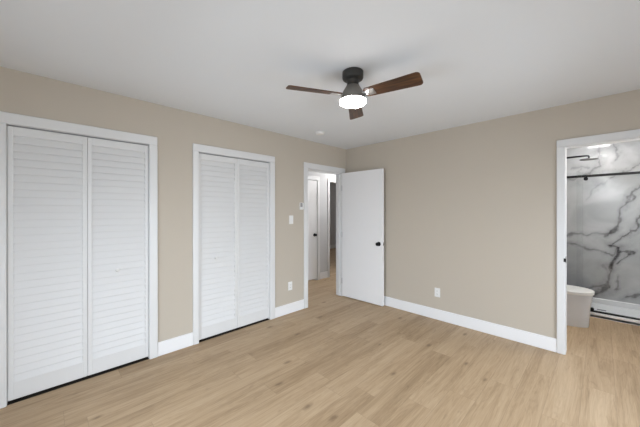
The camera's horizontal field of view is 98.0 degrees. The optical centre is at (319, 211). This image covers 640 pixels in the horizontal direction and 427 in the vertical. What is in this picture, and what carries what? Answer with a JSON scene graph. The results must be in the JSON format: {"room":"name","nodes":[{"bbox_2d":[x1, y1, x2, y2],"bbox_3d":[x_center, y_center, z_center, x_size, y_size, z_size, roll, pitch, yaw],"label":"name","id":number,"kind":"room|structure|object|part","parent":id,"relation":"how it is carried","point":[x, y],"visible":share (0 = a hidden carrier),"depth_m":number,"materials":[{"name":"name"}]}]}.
{"room":"empty bedroom","nodes":[
{"label":"empty bedroom","id":0,"kind":"room"},
{"bbox_2d":[0,66,345,341],"bbox_3d":[-1.233,0.183,3.113,4.840,2.440,0.120,0,0,-45],"label":"wall","id":1,"kind":"structure","parent":0,"point":[176,131],"depth_m":2.84,"materials":[{"name":"beige paint"}]},
{"bbox_2d":[7,125,148,400],"bbox_3d":[-1.948,0.374,2.333,0.895,2.011,0.052,0,0,-45],"label":"door","id":2,"kind":"structure","parent":1,"relation":"in","point":[78,223],"depth_m":2.27,"materials":[{"name":"white paint"}]},
{"bbox_3d":[-2.117,0.380,2.184,0.446,2.001,0.028,0,0,-45],"label":"panel","id":3,"kind":"part","parent":2,"relation":"part of","materials":[{"name":"white paint"}]},
{"bbox_3d":[-1.798,0.379,2.499,0.446,2.001,0.028,0,0,-45],"label":"panel","id":4,"kind":"part","parent":2,"relation":"part of","materials":[{"name":"white paint"}]},
{"bbox_2d":[0,111,157,408],"bbox_3d":[-1.981,0.345,2.362,1.044,2.117,0.138,0,0,-45],"label":"door frame","id":5,"kind":"structure","parent":1,"relation":"attached to","point":[6,118],"depth_m":2.17,"materials":[{"name":"white paint"}]},
{"bbox_2d":[158,332,192,355],"bbox_3d":[-1.450,1.336,2.804,0.330,0.135,0.013,0,0,-45],"label":"baseboard","id":6,"kind":"structure","parent":1,"relation":"attached to","point":[183,341],"depth_m":2.79,"materials":[{"name":"white paint"}]},
{"bbox_2d":[199,152,268,339],"bbox_3d":[-0.979,0.373,3.291,0.901,2.011,0.052,0,0,-45],"label":"door","id":7,"kind":"structure","parent":1,"relation":"in","point":[233,192],"depth_m":3.25,"materials":[{"name":"white paint"}]},
{"bbox_3d":[-1.148,0.378,3.141,0.450,2.001,0.028,0,0,-45],"label":"panel","id":8,"kind":"part","parent":7,"relation":"part of","materials":[{"name":"white paint"}]},
{"bbox_3d":[-0.827,0.378,3.458,0.450,2.001,0.028,0,0,-45],"label":"panel","id":9,"kind":"part","parent":7,"relation":"part of","materials":[{"name":"white paint"}]},
{"bbox_2d":[193,143,274,344],"bbox_3d":[-1.005,0.344,3.327,1.041,2.117,0.138,0,0,-45],"label":"door frame","id":10,"kind":"structure","parent":1,"relation":"attached to","point":[197,148],"depth_m":3.10,"materials":[{"name":"white paint"}]},
{"bbox_2d":[275,299,303,317],"bbox_3d":[-0.412,1.335,3.830,0.508,0.135,0.013,0,0,-45],"label":"baseboard","id":11,"kind":"structure","parent":1,"relation":"attached to","point":[298,305],"depth_m":3.81,"materials":[{"name":"white paint"}]},
{"bbox_2d":[288,281,291,290],"bbox_3d":[-0.409,1.029,3.837,0.072,0.116,0.009,0,0,-45],"label":"wall outlet","id":12,"kind":"object","parent":1,"relation":"attached to","point":[289,283],"visible":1,"depth_m":3.83,"materials":[{"name":"white plastic"}]},
{"bbox_2d":[289,215,292,223],"bbox_3d":[-0.396,0.117,3.850,0.072,0.118,0.010,0,0,-45],"label":"light switch","id":13,"kind":"object","parent":1,"relation":"attached to","point":[290,216],"visible":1,"depth_m":3.84,"materials":[{"name":"white plastic"}]},
{"bbox_2d":[304,162,344,308],"bbox_3d":[0.051,0.346,4.371,0.913,2.110,0.140,0,0,-45],"label":"door frame","id":14,"kind":"structure","parent":1,"relation":"attached to","point":[338,172],"depth_m":4.47,"materials":[{"name":"white paint"}]},
{"bbox_2d":[341,168,383,305],"bbox_3d":[0.641,0.381,4.324,0.780,2.013,0.125,0,0,43],"label":"door","id":15,"kind":"structure","parent":1,"relation":"in","point":[362,234],"depth_m":4.29,"materials":[{"name":"white paint"}]},
{"bbox_2d":[0,0,639,149],"bbox_3d":[0.354,-1.089,1.506,4.840,0.100,4.640,0,0,-45],"label":"ceiling","id":16,"kind":"structure","parent":0,"point":[235,61],"depth_m":1.85,"materials":[{"name":"paint"}]},
{"bbox_2d":[315,130,324,134],"bbox_3d":[-0.002,-1.020,3.637,0.124,0.036,0.124,0,0,-45],"label":"smoke detector","id":17,"kind":"object","parent":16,"relation":"attached to","point":[319,132],"visible":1,"depth_m":3.60,"materials":[{"name":"white plastic"}]},
{"bbox_2d":[286,67,422,119],"bbox_3d":[0.296,-0.913,2.006,0.897,0.251,0.818,0,0,-45],"label":"ceiling fan","id":18,"kind":"object","parent":16,"relation":"hanging from","point":[353,97],"visible":1,"depth_m":2.00,"materials":[{"name":"wood"}]},
{"bbox_3d":[-0.038,-0.861,1.987,0.401,0.007,0.128,0,14,-17],"label":"blade","id":19,"kind":"part","parent":18,"relation":"part of","materials":[{"name":"brown wood"}]},
{"bbox_2d":[340,96,365,107],"bbox_3d":[0.245,-0.806,2.076,0.197,0.036,0.197,0,0,-45],"label":"diffuser","id":20,"kind":"object","parent":18,"relation":"attached to","point":[345,101],"depth_m":2.03,"materials":[{"name":"white glass"}]},
{"bbox_3d":[0.301,-0.861,2.367,0.128,0.007,0.401,-14,-3,11],"label":"blade","id":21,"kind":"part","parent":18,"relation":"part of","materials":[{"name":"brown wood"}]},
{"bbox_3d":[0.491,-0.861,1.910,0.401,0.007,0.128,0,-14,34],"label":"blade","id":22,"kind":"part","parent":18,"relation":"part of","materials":[{"name":"brown wood"}]},
{"bbox_2d":[0,248,639,426],"bbox_3d":[0.730,1.449,4.827,10.200,0.103,9.000,0,0,-45],"label":"floor","id":23,"kind":"structure","parent":0,"point":[335,361],"depth_m":2.30,"materials":[{"name":"brown wood"}]},
{"bbox_2d":[567,285,594,327],"bbox_3d":[3.017,1.006,3.580,0.384,0.783,0.734,0,0,-45],"label":"toilet","id":24,"kind":"object","parent":23,"relation":"on","point":[579,299],"visible":0.43,"depth_m":3.34,"materials":[{"name":"white ceramic"}]},
{"bbox_3d":[3.083,0.989,3.513,0.368,0.018,0.540,0,0,-45],"label":"seat","id":25,"kind":"part","parent":24,"relation":"part of","materials":[{"name":"white plastic"}]},
{"bbox_3d":[3.084,0.966,3.512,0.372,0.024,0.542,0,0,-45],"label":"lid","id":26,"kind":"part","parent":24,"relation":"part of","materials":[{"name":"white plastic"}]},
{"bbox_2d":[590,297,639,325],"bbox_3d":[3.884,1.344,3.896,0.718,0.105,1.516,0,0,-45],"label":"shower tray","id":27,"kind":"object","parent":23,"relation":"on","point":[604,305],"visible":0.35,"depth_m":3.83,"materials":[{"name":"white ceramic"}]},
{"bbox_2d":[567,168,639,319],"bbox_3d":[3.653,0.401,3.669,0.096,1.868,1.516,0,0,-45],"label":"shower door","id":28,"kind":"structure","parent":27,"relation":"on","point":[585,177],"depth_m":3.62,"materials":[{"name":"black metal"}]},
{"bbox_3d":[3.662,-0.474,3.679,0.018,0.032,1.516,0,0,-45],"label":"rail","id":29,"kind":"part","parent":28,"relation":"part of","materials":[{"name":"black metal"}]},
{"bbox_2d":[308,171,335,272],"bbox_3d":[1.058,0.180,6.869,6.660,2.440,0.120,0,0,-45],"label":"wall","id":30,"kind":"structure","parent":0,"point":[324,177],"depth_m":5.81,"materials":[{"name":"grey paint"}]},
{"bbox_2d":[308,180,316,279],"bbox_3d":[-0.323,0.374,5.396,0.749,1.984,0.095,0,0,-45],"label":"door","id":31,"kind":"structure","parent":30,"relation":"in","point":[312,185],"depth_m":5.58,"materials":[{"name":"white paint"}]},
{"bbox_2d":[308,175,319,279],"bbox_3d":[-0.370,0.347,5.444,0.913,2.110,0.138,0,0,-45],"label":"door frame","id":32,"kind":"structure","parent":30,"relation":"attached to","point":[314,178],"depth_m":5.68,"materials":[{"name":"white paint"}]},
{"bbox_2d":[320,271,327,278],"bbox_3d":[0.080,1.334,5.807,0.236,0.135,0.013,0,0,-45],"label":"baseboard","id":33,"kind":"structure","parent":30,"relation":"attached to","point":[323,275],"depth_m":5.79,"materials":[{"name":"white paint"}]},
{"bbox_2d":[328,179,335,276],"bbox_3d":[0.446,0.355,6.251,0.910,2.091,0.138,0,0,-45],"label":"door frame","id":34,"kind":"structure","parent":30,"relation":"attached to","point":[329,180],"depth_m":5.91,"materials":[{"name":"white paint"}]},
{"bbox_2d":[330,184,335,244],"bbox_3d":[0.491,0.181,8.552,5.300,2.440,3.070,0,0,-45],"label":"wall","id":35,"kind":"structure","parent":0,"point":[332,186],"depth_m":10.53,"materials":[{"name":"grey paint"}]},
{"bbox_2d":[346,89,639,338],"bbox_3d":[2.076,0.179,3.123,0.120,2.440,4.520,0,0,-45],"label":"wall","id":36,"kind":"structure","parent":0,"point":[470,210],"depth_m":3.20,"materials":[{"name":"beige paint"}]},
{"bbox_2d":[435,288,439,296],"bbox_3d":[1.516,1.050,3.599,0.009,0.116,0.072,0,0,-45],"label":"wall outlet","id":37,"kind":"object","parent":36,"relation":"attached to","point":[437,290],"visible":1,"depth_m":3.60,"materials":[{"name":"white plastic"}]},
{"bbox_2d":[384,296,556,351],"bbox_3d":[1.393,1.332,3.720,0.013,0.135,2.708,0,0,-45],"label":"baseboard","id":38,"kind":"structure","parent":36,"relation":"attached to","point":[529,338],"depth_m":3.25,"materials":[{"name":"white paint"}]},
{"bbox_2d":[556,129,639,354],"bbox_3d":[2.705,0.349,2.474,0.142,2.098,0.911,0,0,-45],"label":"door frame","id":39,"kind":"structure","parent":36,"relation":"attached to","point":[562,146],"depth_m":2.72,"materials":[{"name":"white paint"}]},
{"bbox_2d":[567,140,639,304],"bbox_3d":[4.175,0.176,4.185,0.100,2.440,1.520,0,0,-45],"label":"wall","id":40,"kind":"structure","parent":0,"point":[603,232],"depth_m":4.09,"materials":[{"name":"grey stone"}]},
{"bbox_3d":[3.919,0.177,3.932,0.820,2.440,1.720,0,0,-45],"label":"wall","id":41,"kind":"structure","parent":0,"visible":0},
{"bbox_2d":[567,155,598,160],"bbox_3d":[3.649,-0.782,4.190,0.200,0.086,0.772,0,0,-45],"label":"shower","id":42,"kind":"object","parent":41,"relation":"attached to","point":[588,158],"visible":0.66,"depth_m":4.01,"materials":[{"name":"black metal"}]},
{"bbox_3d":[3.618,-0.795,4.221,0.026,0.035,0.684,0,0,-45],"label":"arm","id":43,"kind":"part","parent":42,"relation":"part of","materials":[{"name":"black metal"}]},
{"bbox_3d":[3.850,-0.747,3.987,0.200,0.016,0.200,0,0,-45],"label":"spray plate","id":44,"kind":"part","parent":42,"relation":"part of","materials":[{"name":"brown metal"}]}
]}

